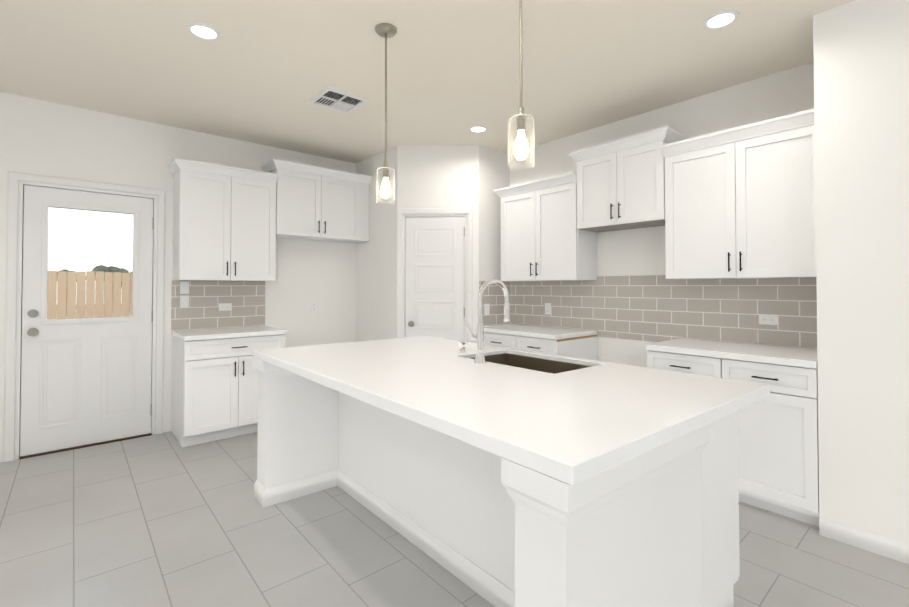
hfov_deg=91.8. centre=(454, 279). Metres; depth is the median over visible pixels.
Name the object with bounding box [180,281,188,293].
switch
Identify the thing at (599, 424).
island countertop
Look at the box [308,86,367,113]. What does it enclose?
ceiling vent
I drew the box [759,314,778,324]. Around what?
outlet
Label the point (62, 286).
fence
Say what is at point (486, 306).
outlet
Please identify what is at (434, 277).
pantry door
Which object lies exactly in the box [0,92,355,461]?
wall
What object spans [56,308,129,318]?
ground
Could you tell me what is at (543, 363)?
sink
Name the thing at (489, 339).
base cabinet
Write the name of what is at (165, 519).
floor
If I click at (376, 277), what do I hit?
wall
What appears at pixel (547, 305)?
outlet
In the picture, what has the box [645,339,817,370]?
countertop
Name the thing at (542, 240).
upper cabinet
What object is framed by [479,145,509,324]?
wall
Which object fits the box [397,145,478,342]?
wall
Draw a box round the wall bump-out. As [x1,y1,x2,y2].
[813,0,908,544]
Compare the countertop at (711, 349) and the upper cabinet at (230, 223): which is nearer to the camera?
the countertop at (711, 349)
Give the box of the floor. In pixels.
[0,431,908,606]
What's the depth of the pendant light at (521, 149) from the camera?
1.73 m
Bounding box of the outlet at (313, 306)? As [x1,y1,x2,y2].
[311,302,316,311]
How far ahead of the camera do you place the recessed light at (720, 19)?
2.41 m
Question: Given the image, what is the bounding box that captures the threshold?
[19,433,151,458]
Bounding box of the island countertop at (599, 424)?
[253,336,769,498]
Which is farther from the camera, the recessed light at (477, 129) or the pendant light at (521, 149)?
the recessed light at (477, 129)
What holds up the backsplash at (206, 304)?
attached to the wall at (41, 137)
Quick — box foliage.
[92,265,130,286]
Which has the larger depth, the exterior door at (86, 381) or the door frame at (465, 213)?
the door frame at (465, 213)
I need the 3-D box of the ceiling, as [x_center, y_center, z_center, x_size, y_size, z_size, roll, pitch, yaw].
[-0.231,-1.510,1.005,6.630,0.120,7.970,1,-1,-41]
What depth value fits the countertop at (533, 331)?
4.01 m
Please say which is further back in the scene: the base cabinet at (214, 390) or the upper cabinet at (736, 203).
the base cabinet at (214, 390)
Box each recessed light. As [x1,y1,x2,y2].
[186,22,220,40]
[469,126,487,132]
[702,10,739,29]
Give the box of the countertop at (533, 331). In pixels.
[484,323,595,338]
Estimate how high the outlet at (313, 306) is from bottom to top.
0.115 m
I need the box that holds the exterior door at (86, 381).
[20,185,153,456]
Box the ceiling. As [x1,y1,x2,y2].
[0,0,854,163]
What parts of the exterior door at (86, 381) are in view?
glass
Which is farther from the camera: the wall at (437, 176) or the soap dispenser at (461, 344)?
the wall at (437, 176)
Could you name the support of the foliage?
attached to the tree
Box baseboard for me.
[819,518,908,564]
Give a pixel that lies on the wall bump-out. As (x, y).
(861, 85)
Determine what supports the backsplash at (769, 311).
attached to the wall at (635, 252)
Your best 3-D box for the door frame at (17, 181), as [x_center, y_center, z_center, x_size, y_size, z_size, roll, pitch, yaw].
[-3.046,0.277,3.700,1.006,2.188,0.169,1,-1,-41]
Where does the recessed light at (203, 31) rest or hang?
in the ceiling
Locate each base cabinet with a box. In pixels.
[171,325,286,446]
[484,331,511,347]
[512,331,597,360]
[647,351,818,526]
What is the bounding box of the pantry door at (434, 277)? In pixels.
[405,217,464,340]
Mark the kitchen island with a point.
(496, 476)
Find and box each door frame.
[3,171,164,461]
[396,208,472,342]
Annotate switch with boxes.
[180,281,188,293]
[180,295,188,307]
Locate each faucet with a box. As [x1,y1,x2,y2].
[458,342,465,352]
[465,279,509,363]
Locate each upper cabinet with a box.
[167,157,371,280]
[498,169,596,280]
[574,126,685,232]
[662,121,815,278]
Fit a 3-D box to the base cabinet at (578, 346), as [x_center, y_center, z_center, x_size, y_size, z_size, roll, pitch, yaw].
[0.930,0.938,3.994,0.611,0.876,0.450,1,-1,-41]
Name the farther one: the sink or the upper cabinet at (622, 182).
the upper cabinet at (622, 182)
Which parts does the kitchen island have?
trim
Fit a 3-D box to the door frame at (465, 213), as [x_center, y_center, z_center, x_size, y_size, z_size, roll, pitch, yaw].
[-0.205,0.323,4.592,0.786,2.123,0.129,0,-1,2]
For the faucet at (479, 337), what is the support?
on the island countertop at (599, 424)
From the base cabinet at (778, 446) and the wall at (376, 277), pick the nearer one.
the base cabinet at (778, 446)
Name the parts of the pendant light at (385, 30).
lamp shade, bulb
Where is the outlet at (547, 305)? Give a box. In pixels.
[545,303,550,314]
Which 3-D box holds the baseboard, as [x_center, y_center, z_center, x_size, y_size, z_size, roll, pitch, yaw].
[3.058,1.288,1.042,0.014,0.085,3.429,1,-1,-41]
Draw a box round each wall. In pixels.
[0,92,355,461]
[355,146,396,341]
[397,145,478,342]
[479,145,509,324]
[510,62,816,367]
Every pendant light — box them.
[375,23,396,201]
[508,0,534,169]
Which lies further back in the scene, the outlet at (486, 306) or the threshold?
the outlet at (486, 306)
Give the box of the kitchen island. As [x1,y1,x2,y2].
[253,355,739,606]
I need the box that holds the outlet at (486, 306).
[484,304,489,314]
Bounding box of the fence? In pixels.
[47,271,132,319]
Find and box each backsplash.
[171,280,264,329]
[479,275,816,347]
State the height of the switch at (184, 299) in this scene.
0.115 m
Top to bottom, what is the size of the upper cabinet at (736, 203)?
0.903 m
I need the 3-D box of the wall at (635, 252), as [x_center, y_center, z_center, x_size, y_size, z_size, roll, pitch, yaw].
[1.089,-0.008,4.410,0.150,2.780,4.210,1,-1,-41]
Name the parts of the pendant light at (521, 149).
lamp shade, bulb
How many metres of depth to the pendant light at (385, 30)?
2.49 m
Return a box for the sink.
[470,353,591,373]

